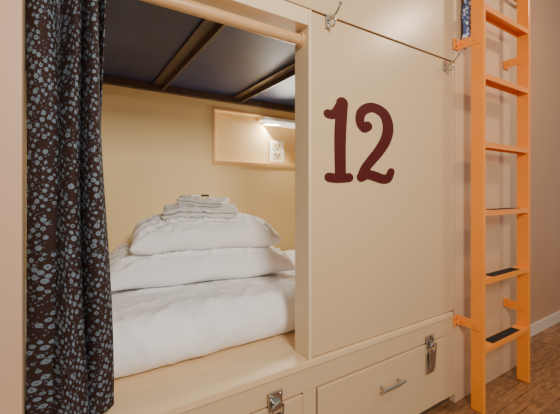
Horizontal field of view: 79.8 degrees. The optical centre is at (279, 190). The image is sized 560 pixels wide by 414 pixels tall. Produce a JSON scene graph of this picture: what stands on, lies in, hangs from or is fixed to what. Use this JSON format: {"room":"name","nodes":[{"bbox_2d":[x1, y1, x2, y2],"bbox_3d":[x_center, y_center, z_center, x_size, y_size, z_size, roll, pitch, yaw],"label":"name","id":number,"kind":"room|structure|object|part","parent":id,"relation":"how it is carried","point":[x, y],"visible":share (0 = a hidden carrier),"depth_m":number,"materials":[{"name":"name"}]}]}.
{"room":"dormitory","nodes":[
{"label":"dormitory","id":0,"kind":"room"},
{"bbox_2d":[25,72,294,404],"bbox_3d":[-0.648,-0.525,2.255,2.230,3.300,0.100,0,0,-33],"label":"wall","id":1,"kind":"structure","parent":0,"point":[157,147],"depth_m":2.15,"materials":[{"name":"beige paint"}]},
{"bbox_2d":[212,107,294,167],"bbox_3d":[-0.143,-0.381,2.565,0.822,0.398,0.100,0,0,-33],"label":"wall niche","id":2,"kind":"object","parent":1,"relation":"attached to","point":[237,140],"visible":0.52,"depth_m":2.52,"materials":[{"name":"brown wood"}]},
{"bbox_2d":[269,140,283,161],"bbox_3d":[-0.025,-0.315,2.667,0.136,0.168,0.014,0,0,-33],"label":"wall outlet","id":3,"kind":"object","parent":2,"relation":"attached to","point":[276,148],"visible":1,"depth_m":2.66,"materials":[{"name":"white plastic"}]},
{"bbox_2d":[273,143,280,150],"bbox_3d":[-0.022,-0.351,2.663,0.072,0.056,0.004,0,0,-33],"label":"receptacle","id":4,"kind":"object","parent":3,"relation":"attached to","point":[276,146],"depth_m":2.66,"materials":[{"name":"white plastic"}]},
{"bbox_2d":[273,152,280,159],"bbox_3d":[-0.022,-0.279,2.663,0.072,0.056,0.004,0,0,-33],"label":"receptacle","id":5,"kind":"object","parent":3,"relation":"attached to","point":[276,155],"depth_m":2.66,"materials":[{"name":"white plastic"}]},
{"bbox_2d":[259,116,294,128],"bbox_3d":[0.018,-0.534,2.639,0.375,0.056,0.088,0,0,-33],"label":"light","id":6,"kind":"object","parent":2,"relation":"attached to","point":[271,121],"visible":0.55,"depth_m":2.57,"materials":[{"name":"white plastic"}]},
{"bbox_2d":[262,120,294,128],"bbox_3d":[0.026,-0.520,2.626,0.355,0.028,0.058,0,0,-33],"label":"diffuser","id":7,"kind":"object","parent":6,"relation":"attached to","point":[279,123],"depth_m":2.59,"materials":[{"name":"beige plastic"}]},
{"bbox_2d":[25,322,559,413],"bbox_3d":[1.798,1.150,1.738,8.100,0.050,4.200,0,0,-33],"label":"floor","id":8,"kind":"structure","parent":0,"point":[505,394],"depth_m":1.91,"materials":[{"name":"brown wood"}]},
{"bbox_2d":[0,0,454,413],"bbox_3d":[-0.745,-0.525,1.391,3.238,3.300,1.242,0,0,-33],"label":"bunk bed","id":9,"kind":"object","parent":8,"relation":"on","point":[374,332],"visible":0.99,"depth_m":1.39,"materials":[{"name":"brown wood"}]},
{"bbox_3d":[-1.215,0.222,0.429,1.411,1.806,0.030,0,0,-33],"label":"panel","id":10,"kind":"part","parent":9,"relation":"part of","materials":[{"name":"beige wood"}]},
{"bbox_2d":[25,250,294,403],"bbox_3d":[-0.353,0.527,1.768,2.110,0.212,1.018,0,0,-33],"label":"duvet","id":11,"kind":"object","parent":9,"relation":"on","point":[154,327],"visible":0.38,"depth_m":1.29,"materials":[{"name":"white fabric"}]},
{"bbox_2d":[109,243,294,291],"bbox_3d":[-0.456,0.349,1.832,0.922,0.205,0.601,0,0,-24],"label":"pillow","id":12,"kind":"object","parent":11,"relation":"on","point":[128,270],"visible":0.63,"depth_m":1.58,"materials":[{"name":"white fabric"}]},
{"bbox_2d":[130,212,281,254],"bbox_3d":[-0.422,0.200,1.835,0.728,0.193,0.514,0,0,-23],"label":"pillow","id":13,"kind":"object","parent":12,"relation":"on","point":[152,235],"visible":0.83,"depth_m":1.62,"materials":[{"name":"white fabric"}]},
{"bbox_2d":[162,203,237,219],"bbox_3d":[-0.426,0.101,1.790,0.378,0.086,0.262,0,0,-16],"label":"towel","id":14,"kind":"object","parent":13,"relation":"on","point":[229,211],"visible":0.92,"depth_m":1.68,"materials":[{"name":"white fabric"}]},
{"bbox_2d":[176,195,229,207],"bbox_3d":[-0.406,0.057,1.812,0.249,0.075,0.190,0,0,4],"label":"towel","id":15,"kind":"object","parent":14,"relation":"on","point":[183,199],"visible":0.89,"depth_m":1.73,"materials":[{"name":"white fabric"}]},
{"bbox_2d":[189,194,210,196],"bbox_3d":[-0.429,0.024,1.795,0.105,0.012,0.053,0,0,-33],"label":"packet","id":16,"kind":"object","parent":15,"relation":"on","point":[198,195],"visible":0.97,"depth_m":1.78,"materials":[{"name":"white paper"}]},
{"bbox_2d":[141,0,304,47],"bbox_3d":[-0.277,-0.580,1.063,0.852,0.054,0.054,0,0,-33],"label":"curtain rod","id":17,"kind":"object","parent":9,"relation":"attached to","point":[190,7],"visible":1,"depth_m":1.12,"materials":[{"name":"brown wood"}]},
{"bbox_2d":[26,0,113,413],"bbox_3d":[-0.560,0.021,0.903,0.191,1.159,0.156,0,0,10],"label":"curtain","id":18,"kind":"object","parent":17,"relation":"hanging from","point":[70,348],"visible":1,"depth_m":0.86,"materials":[{"name":"fabric"}]},
{"bbox_2d":[296,32,304,47],"bbox_3d":[0.077,-0.580,1.288,0.012,0.054,0.054,0,0,-33],"label":"socket","id":19,"kind":"object","parent":17,"relation":"attached to","point":[301,39],"depth_m":1.27,"materials":[{"name":"brown wood"}]},
{"bbox_3d":[-0.269,0.908,1.027,0.817,0.317,0.035,0,0,-33],"label":"drawer","id":20,"kind":"part","parent":9,"relation":"part of","materials":[{"name":"beige wood"}]},
{"bbox_3d":[-0.173,0.647,1.780,1.798,0.026,1.202,0,0,-33],"label":"sill","id":21,"kind":"part","parent":9,"relation":"part of","materials":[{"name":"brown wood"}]},
{"bbox_3d":[0.151,0.703,1.298,1.827,0.083,0.032,0,0,-33],"label":"rail","id":22,"kind":"part","parent":9,"relation":"part of","materials":[{"name":"beige wood"}]},
{"bbox_2d":[326,1,342,28],"bbox_3d":[0.207,-0.664,1.269,0.018,0.079,0.081,0,0,-33],"label":"coat hook","id":23,"kind":"object","parent":9,"relation":"attached to","point":[328,18],"visible":1,"depth_m":1.28,"materials":[{"name":"metal"}]},
{"bbox_2d":[323,97,394,183],"bbox_3d":[0.344,-0.206,1.408,0.416,0.349,0.003,0,0,-33],"label":"number","id":24,"kind":"object","parent":9,"relation":"attached to","point":[339,112],"visible":1,"depth_m":1.40,"materials":[{"name":"red paint"}]},
{"bbox_3d":[-0.445,-1.430,0.920,3.238,1.490,0.030,0,0,-33],"label":"panel","id":25,"kind":"part","parent":9,"relation":"part of","materials":[{"name":"beige wood"}]},
{"bbox_3d":[0.483,0.908,1.506,0.824,0.317,0.035,0,0,-33],"label":"drawer","id":26,"kind":"part","parent":9,"relation":"part of","materials":[{"name":"beige wood"}]},
{"bbox_3d":[0.515,-0.025,1.534,0.960,1.309,0.026,0,0,-33],"label":"panel","id":27,"kind":"part","parent":9,"relation":"part of","materials":[{"name":"beige wood"}]},
{"bbox_3d":[0.493,0.848,1.468,0.146,0.013,0.040,0,0,-33],"label":"handle","id":28,"kind":"part","parent":9,"relation":"part of","materials":[{"name":"metal"}]},
{"bbox_2d":[444,52,460,70],"bbox_3d":[0.872,-0.650,1.693,0.018,0.079,0.081,0,0,-33],"label":"coat hook","id":29,"kind":"object","parent":9,"relation":"attached to","point":[459,53],"visible":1,"depth_m":1.70,"materials":[{"name":"metal"}]},
{"bbox_2d":[453,0,529,413],"bbox_3d":[1.199,-0.175,1.871,0.607,2.599,0.132,0,0,-33],"label":"ladder","id":30,"kind":"object","parent":9,"relation":"attached to","point":[481,13],"visible":1,"depth_m":1.76,"materials":[{"name":"orange wood"}]},
{"bbox_3d":[1.013,-0.175,1.713,0.022,2.599,0.064,0,0,-33],"label":"rail","id":31,"kind":"part","parent":30,"relation":"part of","materials":[{"name":"orange wood"}]},
{"bbox_3d":[1.444,-0.175,1.987,0.022,2.599,0.064,0,0,-33],"label":"rail","id":32,"kind":"part","parent":30,"relation":"part of","materials":[{"name":"orange wood"}]},
{"bbox_3d":[1.233,-1.190,1.945,0.730,0.023,0.044,0,0,-33],"label":"curtain rod","id":33,"kind":"object","parent":9,"relation":"attached to","visible":0},
{"bbox_2d":[462,0,470,38],"bbox_3d":[1.023,-0.988,1.799,0.110,0.376,0.056,0,0,-33],"label":"curtain","id":34,"kind":"object","parent":33,"relation":"hanging from","point":[466,9],"visible":0.52,"depth_m":1.77,"materials":[{"name":"blue fabric"}]},
{"bbox_2d":[450,0,516,401],"bbox_3d":[1.197,-0.525,2.067,0.760,3.300,0.199,0,0,-33],"label":"wall","id":35,"kind":"structure","parent":0,"point":[501,46],"depth_m":1.98,"materials":[{"name":"beige paint"}]},
{"bbox_2d":[530,0,559,323],"bbox_3d":[3.164,-0.525,3.409,4.000,3.300,0.050,0,0,-33],"label":"wall","id":36,"kind":"structure","parent":0,"point":[544,14],"depth_m":2.74,"materials":[{"name":"beige paint"}]},
{"bbox_2d":[530,310,559,336],"bbox_3d":[3.184,1.080,3.382,3.995,0.090,0.014,0,0,-33],"label":"baseboard","id":37,"kind":"structure","parent":36,"relation":"attached to","point":[539,326],"depth_m":2.71,"materials":[{"name":"paint"}]}
]}

